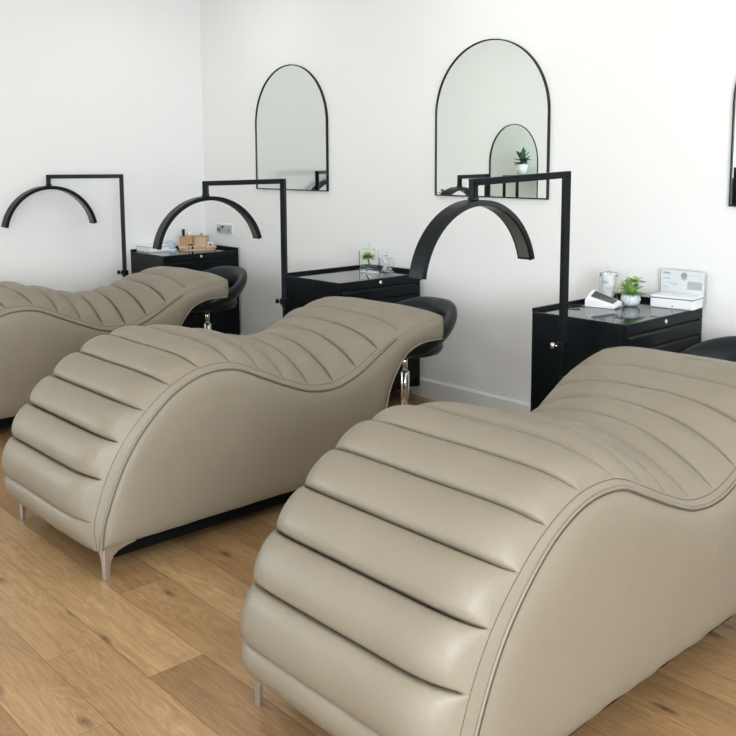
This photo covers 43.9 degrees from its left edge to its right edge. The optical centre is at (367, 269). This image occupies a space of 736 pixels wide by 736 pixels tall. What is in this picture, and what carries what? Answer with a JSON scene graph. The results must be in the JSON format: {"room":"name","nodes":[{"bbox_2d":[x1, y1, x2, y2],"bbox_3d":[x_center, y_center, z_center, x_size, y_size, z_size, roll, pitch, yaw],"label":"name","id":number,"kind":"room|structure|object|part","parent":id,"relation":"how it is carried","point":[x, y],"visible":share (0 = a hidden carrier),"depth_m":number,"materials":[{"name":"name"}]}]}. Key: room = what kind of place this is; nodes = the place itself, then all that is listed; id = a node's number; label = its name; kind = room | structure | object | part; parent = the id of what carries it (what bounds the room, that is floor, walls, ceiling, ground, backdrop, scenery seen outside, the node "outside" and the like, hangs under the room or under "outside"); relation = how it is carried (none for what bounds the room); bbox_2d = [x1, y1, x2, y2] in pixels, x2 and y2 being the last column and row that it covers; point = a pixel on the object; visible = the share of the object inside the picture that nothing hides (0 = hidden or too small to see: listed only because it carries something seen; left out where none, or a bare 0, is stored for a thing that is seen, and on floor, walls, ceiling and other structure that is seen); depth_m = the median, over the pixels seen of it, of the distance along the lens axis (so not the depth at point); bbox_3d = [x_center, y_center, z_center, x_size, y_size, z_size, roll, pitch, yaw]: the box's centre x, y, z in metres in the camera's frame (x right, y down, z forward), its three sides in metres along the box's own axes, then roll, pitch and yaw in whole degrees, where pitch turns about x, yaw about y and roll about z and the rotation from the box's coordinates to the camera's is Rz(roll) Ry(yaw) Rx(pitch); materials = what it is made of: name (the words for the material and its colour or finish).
{"room":"salon","nodes":[
{"label":"salon","id":0,"kind":"room"},
{"bbox_2d":[0,0,205,292],"bbox_3d":[-3.679,-0.538,5.015,6.400,2.750,0.120,-7,9,-42],"label":"wall","id":1,"kind":"structure","parent":0,"point":[87,86],"depth_m":6.49,"materials":[{"name":"white paint"}]},
{"bbox_2d":[0,390,735,735],"bbox_3d":[-0.792,1.246,2.071,6.640,0.100,8.640,-7,9,-42],"label":"floor","id":2,"kind":"structure","parent":0,"point":[153,647],"depth_m":2.66,"materials":[{"name":"brown wood"}]},
{"bbox_2d":[1,174,128,277],"bbox_3d":[-1.972,0.021,6.224,0.854,1.332,0.433,-7,9,-42],"label":"lamp","id":3,"kind":"object","parent":2,"relation":"on","point":[91,216],"visible":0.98,"depth_m":6.26,"materials":[{"name":"black metal"}]},
{"bbox_3d":[-2.172,-0.602,6.210,0.027,0.062,0.027,-1,7,-9],"label":"drop post","id":4,"kind":"part","parent":3,"relation":"part of","materials":[{"name":"black metal"}]},
{"bbox_3d":[-2.171,-0.439,6.230,0.643,0.266,0.074,-7,9,-42],"label":"lamp shade","id":5,"kind":"part","parent":3,"relation":"part of","materials":[{"name":"black metal"}]},
{"bbox_3d":[-1.935,-0.639,6.244,0.508,0.027,0.027,-1,7,-9],"label":"arm","id":6,"kind":"part","parent":3,"relation":"part of","materials":[{"name":"black metal"}]},
{"bbox_2d":[0,266,228,428],"bbox_3d":[-1.765,0.430,5.234,1.790,0.759,0.783,-6,9,-38],"label":"bed","id":7,"kind":"object","parent":2,"relation":"on","point":[40,326],"visible":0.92,"depth_m":4.92,"materials":[{"name":"beige leather"}]},
{"bbox_3d":[-1.861,0.730,5.193,1.220,0.085,0.630,-6,9,-38],"label":"frame","id":8,"kind":"part","parent":7,"relation":"part of","materials":[{"name":"black"}]},
{"bbox_2d":[0,266,228,328],"bbox_3d":[-1.766,0.377,5.228,1.790,0.653,0.750,-6,9,-38],"label":"cushion","id":9,"kind":"object","parent":7,"relation":"on","point":[166,295],"depth_m":5.17,"materials":[{"name":"beige leather"}]},
{"bbox_2d":[130,245,239,334],"bbox_3d":[-1.360,0.224,6.832,0.632,0.775,0.481,-7,9,-42],"label":"base cabinet","id":10,"kind":"object","parent":2,"relation":"on","point":[226,321],"visible":0.31,"depth_m":6.68,"materials":[{"name":"black wood"}]},
{"bbox_2d":[130,245,237,256],"bbox_3d":[-1.363,-0.149,6.788,0.632,0.022,0.475,-7,9,-42],"label":"countertop","id":11,"kind":"structure","parent":10,"relation":"on","point":[219,248],"depth_m":6.72,"materials":[{"name":"black glass"}]},
{"bbox_2d":[136,243,169,252],"bbox_3d":[-1.591,-0.162,6.758,0.185,0.048,0.172,7,10,44],"label":"storage box","id":12,"kind":"object","parent":11,"relation":"on","point":[148,248],"visible":0.84,"depth_m":6.71,"materials":[{"name":"white plastic"}]},
{"bbox_3d":[-1.591,-0.182,6.756,0.185,0.009,0.172,7,10,44],"label":"lid","id":13,"kind":"part","parent":12,"relation":"part of","materials":[{"name":"white plastic"}]},
{"bbox_2d":[167,241,176,250],"bbox_3d":[-1.471,-0.180,6.810,0.086,0.069,0.086,-7,9,-42],"label":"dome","id":14,"kind":"object","parent":11,"relation":"on","point":[172,247],"visible":0.88,"depth_m":6.78,"materials":[{"name":"white"}]},
{"bbox_2d":[178,243,216,250],"bbox_3d":[-1.286,-0.173,6.883,0.282,0.036,0.169,-2,7,-16],"label":"wooden tray","id":15,"kind":"object","parent":11,"relation":"on","point":[210,247],"visible":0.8,"depth_m":6.81,"materials":[{"name":"brown wood"}]},
{"bbox_2d":[179,235,193,245],"bbox_3d":[-1.360,-0.209,6.876,0.096,0.094,0.080,1,7,7],"label":"wooden caddy","id":16,"kind":"object","parent":15,"relation":"on","point":[185,240],"visible":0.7,"depth_m":6.84,"materials":[{"name":"brown wood"}]},
{"bbox_2d":[194,233,208,247],"bbox_3d":[-1.259,-0.223,6.909,0.096,0.113,0.080,1,7,7],"label":"woven box","id":17,"kind":"object","parent":15,"relation":"on","point":[201,239],"visible":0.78,"depth_m":6.87,"materials":[{"name":"beige wicker"}]},
{"bbox_3d":[-1.209,-0.039,6.626,0.578,0.063,0.014,-7,9,-42],"label":"drawer","id":18,"kind":"part","parent":10,"relation":"part of","materials":[{"name":"black wood"}]},
{"bbox_3d":[-1.207,0.410,6.681,0.578,0.185,0.014,-7,9,-42],"label":"drawer","id":19,"kind":"part","parent":10,"relation":"part of","materials":[{"name":"black wood"}]},
{"bbox_3d":[-0.984,0.214,6.866,0.030,0.634,0.011,-7,9,-42],"label":"post","id":20,"kind":"part","parent":10,"relation":"part of","materials":[{"name":"black wood"}]},
{"bbox_2d":[190,266,246,329],"bbox_3d":[-1.081,0.334,6.309,0.537,0.682,0.486,5,9,39],"label":"stool","id":21,"kind":"object","parent":2,"relation":"on","point":[236,276],"visible":0.45,"depth_m":6.18,"materials":[{"name":"black leather"}]},
{"bbox_3d":[-1.105,0.222,6.266,0.410,0.094,0.410,5,9,39],"label":"seat","id":22,"kind":"part","parent":21,"relation":"part of","materials":[{"name":"black leather"}]},
{"bbox_3d":[-1.072,0.122,6.296,0.537,0.259,0.454,5,9,39],"label":"backrest","id":23,"kind":"part","parent":21,"relation":"part of","materials":[{"name":"black leather"}]},
{"bbox_2d":[153,179,289,316],"bbox_3d":[-0.736,0.162,5.053,0.658,1.326,0.644,-7,9,-42],"label":"lamp","id":24,"kind":"object","parent":2,"relation":"on","point":[284,301],"visible":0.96,"depth_m":5.03,"materials":[{"name":"black metal"}]},
{"bbox_3d":[-0.916,-0.451,5.149,0.027,0.072,0.027,2,7,21],"label":"drop post","id":25,"kind":"part","parent":24,"relation":"part of","materials":[{"name":"black metal"}]},
{"bbox_3d":[-0.905,-0.277,5.178,0.643,0.280,0.074,-5,9,-35],"label":"lamp shade","id":26,"kind":"part","parent":24,"relation":"part of","materials":[{"name":"black metal"}]},
{"bbox_3d":[-0.689,-0.484,5.056,0.515,0.043,0.027,2,7,21],"label":"arm","id":27,"kind":"part","parent":24,"relation":"part of","materials":[{"name":"black metal"}]},
{"bbox_2d":[1,296,443,579],"bbox_3d":[-0.565,0.589,3.891,1.790,0.759,0.783,-7,9,-42],"label":"bed","id":28,"kind":"object","parent":2,"relation":"on","point":[141,437],"visible":0.97,"depth_m":3.42,"materials":[{"name":"beige leather"}]},
{"bbox_3d":[-1.322,0.944,3.669,0.120,0.116,0.096,-7,9,-42],"label":"leg","id":29,"kind":"part","parent":28,"relation":"part of","materials":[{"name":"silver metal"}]},
{"bbox_3d":[-0.891,0.999,3.203,0.120,0.116,0.096,-7,9,-42],"label":"leg","id":30,"kind":"part","parent":28,"relation":"part of","materials":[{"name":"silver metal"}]},
{"bbox_3d":[-0.655,0.890,3.844,1.220,0.085,0.630,-7,9,-42],"label":"frame","id":31,"kind":"part","parent":28,"relation":"part of","materials":[{"name":"black"}]},
{"bbox_3d":[-0.276,0.585,3.636,1.705,0.605,0.021,-7,9,-42],"label":"panel","id":32,"kind":"part","parent":28,"relation":"part of","materials":[{"name":"beige leather"}]},
{"bbox_2d":[287,265,419,395],"bbox_3d":[-0.080,0.393,5.409,0.632,0.775,0.481,-7,9,-42],"label":"base cabinet","id":33,"kind":"object","parent":2,"relation":"on","point":[304,287],"visible":0.37,"depth_m":5.26,"materials":[{"name":"black wood"}]},
{"bbox_2d":[288,265,409,283],"bbox_3d":[-0.084,0.019,5.365,0.632,0.022,0.475,-7,9,-42],"label":"countertop","id":34,"kind":"structure","parent":33,"relation":"on","point":[346,274],"depth_m":5.34,"materials":[{"name":"black glass"}]},
{"bbox_2d":[359,244,378,273],"bbox_3d":[0.005,-0.070,5.434,0.092,0.172,0.080,5,9,36],"label":"glass jar","id":35,"kind":"object","parent":34,"relation":"on","point":[371,265],"visible":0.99,"depth_m":5.41,"materials":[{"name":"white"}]},
{"bbox_3d":[0.005,-0.136,5.425,0.078,0.038,0.078,5,9,36],"label":"lid","id":36,"kind":"part","parent":35,"relation":"part of","materials":[{"name":"clear glass"}]},
{"bbox_2d":[379,252,393,272],"bbox_3d":[0.109,-0.049,5.464,0.068,0.122,0.064,5,9,36],"label":"glass jar","id":37,"kind":"object","parent":34,"relation":"on","point":[386,263],"visible":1,"depth_m":5.44,"materials":[{"name":"white"}]},
{"bbox_3d":[0.109,-0.090,5.458,0.063,0.038,0.063,5,9,36],"label":"lid","id":38,"kind":"part","parent":37,"relation":"part of","materials":[{"name":"clear glass"}]},
{"bbox_3d":[0.071,0.130,5.203,0.578,0.063,0.014,-7,9,-42],"label":"drawer","id":39,"kind":"part","parent":33,"relation":"part of","materials":[{"name":"black wood"}]},
{"bbox_3d":[0.071,0.197,5.211,0.578,0.063,0.014,-7,9,-42],"label":"drawer","id":40,"kind":"part","parent":33,"relation":"part of","materials":[{"name":"black wood"}]},
{"bbox_3d":[0.073,0.579,5.258,0.578,0.185,0.014,-7,9,-42],"label":"drawer","id":41,"kind":"part","parent":33,"relation":"part of","materials":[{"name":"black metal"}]},
{"bbox_3d":[0.296,0.383,5.443,0.030,0.634,0.011,-7,9,-42],"label":"post","id":42,"kind":"part","parent":33,"relation":"part of","materials":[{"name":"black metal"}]},
{"bbox_2d":[395,296,456,404],"bbox_3d":[0.225,0.505,4.912,0.486,0.672,0.537,-7,9,-42],"label":"stool","id":43,"kind":"object","parent":2,"relation":"on","point":[446,308],"visible":0.3,"depth_m":4.87,"materials":[{"name":"black leather"}]},
{"bbox_3d":[0.197,0.398,4.873,0.410,0.094,0.410,-7,9,-42],"label":"seat","id":44,"kind":"part","parent":43,"relation":"part of","materials":[{"name":"black leather"}]},
{"bbox_3d":[0.236,0.298,4.897,0.454,0.259,0.537,-7,9,-42],"label":"backrest","id":45,"kind":"part","parent":43,"relation":"part of","materials":[{"name":"black leather"}]},
{"bbox_2d":[240,346,735,735],"bbox_3d":[0.534,0.738,2.642,1.788,0.759,0.783,-7,9,-42],"label":"bed","id":46,"kind":"object","parent":2,"relation":"on","point":[445,568],"visible":1,"depth_m":2.14,"materials":[{"name":"beige leather"}]},
{"bbox_3d":[-0.224,1.092,2.419,0.120,0.116,0.096,-7,9,-42],"label":"leg","id":47,"kind":"part","parent":46,"relation":"part of","materials":[{"name":"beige metal"}]},
{"bbox_3d":[0.823,0.735,2.387,1.704,0.607,0.021,-7,9,-42],"label":"panel","id":48,"kind":"part","parent":46,"relation":"part of","materials":[{"name":"beige leather"}]},
{"bbox_3d":[0.443,1.038,2.594,1.220,0.085,0.630,-7,9,-42],"label":"frame","id":49,"kind":"part","parent":46,"relation":"part of","materials":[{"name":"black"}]},
{"bbox_2d":[409,171,570,381],"bbox_3d":[0.575,0.304,3.630,0.874,1.378,0.304,-7,9,-42],"label":"lamp","id":50,"kind":"object","parent":2,"relation":"on","point":[427,242],"visible":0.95,"depth_m":3.68,"materials":[{"name":"black metal"}]},
{"bbox_3d":[0.419,-0.134,3.576,0.643,0.280,0.074,-6,9,-40],"label":"lamp shade","id":51,"kind":"part","parent":50,"relation":"part of","materials":[{"name":"black metal"}]},
{"bbox_3d":[0.410,-0.305,3.547,0.027,0.068,0.027,-4,8,-26],"label":"drop post","id":52,"kind":"part","parent":50,"relation":"part of","materials":[{"name":"black metal"}]},
{"bbox_3d":[0.611,-0.365,3.640,0.478,0.053,0.027,-4,8,-26],"label":"arm","id":53,"kind":"part","parent":50,"relation":"part of","materials":[{"name":"black metal"}]},
{"bbox_3d":[0.781,0.317,3.824,0.035,0.024,0.021,0,7,2],"label":"knob","id":54,"kind":"part","parent":50,"relation":"part of","materials":[{"name":"silver metal"}]},
{"bbox_2d":[531,294,702,410],"bbox_3d":[1.125,0.544,4.134,0.632,0.775,0.481,-7,9,-42],"label":"base cabinet","id":55,"kind":"object","parent":2,"relation":"on","point":[591,330],"visible":0.39,"depth_m":3.97,"materials":[{"name":"black wood"}]},
{"bbox_2d":[532,294,701,325],"bbox_3d":[1.121,0.170,4.091,0.632,0.022,0.475,-7,9,-42],"label":"countertop","id":56,"kind":"structure","parent":55,"relation":"on","point":[624,315],"depth_m":4.01,"materials":[{"name":"black glass"}]},
{"bbox_2d":[568,304,584,308],"bbox_3d":[0.943,0.164,4.161,0.068,0.007,0.103,3,8,25],"label":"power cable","id":57,"kind":"object","parent":56,"relation":"on","point":[570,304],"visible":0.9,"depth_m":4.18,"materials":[{"name":"black rubber"}]},
{"bbox_2d":[585,290,621,308],"bbox_3d":[1.071,0.134,4.155,0.148,0.069,0.076,5,9,37],"label":"card terminal","id":58,"kind":"object","parent":56,"relation":"on","point":[595,298],"visible":1,"depth_m":4.14,"materials":[{"name":"white plastic"}]},
{"bbox_2d":[599,266,618,299],"bbox_3d":[1.143,0.065,4.335,0.090,0.163,0.090,-7,9,-42],"label":"glass jar","id":59,"kind":"object","parent":56,"relation":"on","point":[608,280],"visible":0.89,"depth_m":4.30,"materials":[{"name":"white"}]},
{"bbox_3d":[1.143,0.002,4.327,0.087,0.038,0.087,-7,9,-42],"label":"lid","id":60,"kind":"part","parent":59,"relation":"part of","materials":[{"name":"clear glass"}]},
{"bbox_2d":[615,276,646,305],"bbox_3d":[1.203,0.098,4.183,0.123,0.134,0.125,-4,8,-27],"label":"potted succulent","id":61,"kind":"object","parent":56,"relation":"on","point":[630,296],"visible":1,"depth_m":4.16,"materials":[{"name":"green plant"}]},
{"bbox_2d":[620,294,640,305],"bbox_3d":[1.204,0.137,4.188,0.090,0.055,0.090,-7,9,-42],"label":"pot","id":62,"kind":"object","parent":61,"relation":"attached to","point":[626,299],"depth_m":4.15,"materials":[{"name":"ceramic"}]},
{"bbox_2d":[650,292,702,310],"bbox_3d":[1.398,0.141,4.139,0.201,0.056,0.117,6,9,40],"label":"storage box","id":63,"kind":"object","parent":56,"relation":"on","point":[680,301],"visible":1,"depth_m":4.10,"materials":[{"name":"white plastic"}]},
{"bbox_3d":[1.398,0.119,4.136,0.201,0.011,0.117,6,9,40],"label":"lid","id":64,"kind":"part","parent":63,"relation":"part of","materials":[{"name":"white plastic"}]},
{"bbox_2d":[660,268,706,307],"bbox_3d":[1.442,0.080,4.189,0.007,0.164,0.224,-7,9,-42],"label":"sign","id":65,"kind":"object","parent":56,"relation":"on","point":[692,282],"visible":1,"depth_m":4.18,"materials":[{"name":"white paper"}]},
{"bbox_3d":[1.054,0.586,3.763,0.022,0.634,0.011,-7,9,-42],"label":"post","id":66,"kind":"part","parent":55,"relation":"part of","materials":[{"name":"black wood"}]},
{"bbox_3d":[1.276,0.281,3.929,0.578,0.063,0.014,-7,9,-42],"label":"drawer","id":67,"kind":"part","parent":55,"relation":"part of","materials":[{"name":"black wood"}]},
{"bbox_3d":[1.276,0.348,3.937,0.578,0.063,0.014,-7,9,-42],"label":"drawer","id":68,"kind":"part","parent":55,"relation":"part of","materials":[{"name":"black wood"}]},
{"bbox_3d":[1.501,0.534,4.169,0.030,0.634,0.011,-7,9,-42],"label":"post","id":69,"kind":"part","parent":55,"relation":"part of","materials":[{"name":"black wood"}]},
{"bbox_2d":[678,336,735,361],"bbox_3d":[1.432,0.641,3.677,0.486,0.692,0.537,-5,8,-32],"label":"stool","id":70,"kind":"object","parent":2,"relation":"on","point":[723,348],"visible":0.09,"depth_m":3.83,"materials":[{"name":"black leather"}]},
{"bbox_2d":[199,0,735,402],"bbox_3d":[1.604,-0.447,4.084,0.120,2.750,8.640,-7,9,-42],"label":"wall","id":71,"kind":"structure","parent":0,"point":[641,92],"depth_m":5.06,"materials":[{"name":"white paint"}]},
{"bbox_2d":[217,223,233,234],"bbox_3d":[-1.074,-0.311,6.937,0.022,0.085,0.218,-7,9,-42],"label":"wall socket","id":72,"kind":"object","parent":71,"relation":"attached to","point":[222,228],"visible":1,"depth_m":6.93,"materials":[{"name":"white plastic"}]},
{"bbox_2d":[255,64,328,190],"bbox_3d":[-0.535,-0.974,6.263,0.017,0.851,0.796,-7,9,-42],"label":"arched mirror","id":73,"kind":"object","parent":71,"relation":"attached to","point":[291,115],"visible":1,"depth_m":6.24,"materials":[{"name":"silver glass"}]},
{"bbox_2d":[240,334,530,411],"bbox_3d":[1.558,0.868,4.198,0.020,0.113,8.400,-7,9,-42],"label":"baseboard","id":74,"kind":"structure","parent":71,"relation":"attached to","point":[428,388],"depth_m":5.28,"materials":[{"name":"white"}]},
{"bbox_2d":[435,39,550,199],"bbox_3d":[0.661,-0.820,4.969,0.017,0.851,0.796,-7,9,-42],"label":"arched mirror","id":75,"kind":"object","parent":71,"relation":"attached to","point":[493,108],"visible":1,"depth_m":4.95,"materials":[{"name":"silver glass"}]},
{"bbox_2d":[728,84,735,206],"bbox_3d":[1.857,-0.667,3.674,0.017,0.851,0.796,-7,9,-42],"label":"arched mirror","id":76,"kind":"object","parent":71,"relation":"attached to","point":[732,184],"visible":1,"depth_m":3.98,"materials":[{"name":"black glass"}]},
{"bbox_2d":[731,98,735,204],"bbox_3d":[1.859,-0.667,3.676,0.010,0.837,0.782,-7,9,-42],"label":"mirror glass","id":77,"kind":"object","parent":76,"relation":"attached to","point":[733,138],"depth_m":3.98,"materials":[{"name":"white"}]}
]}

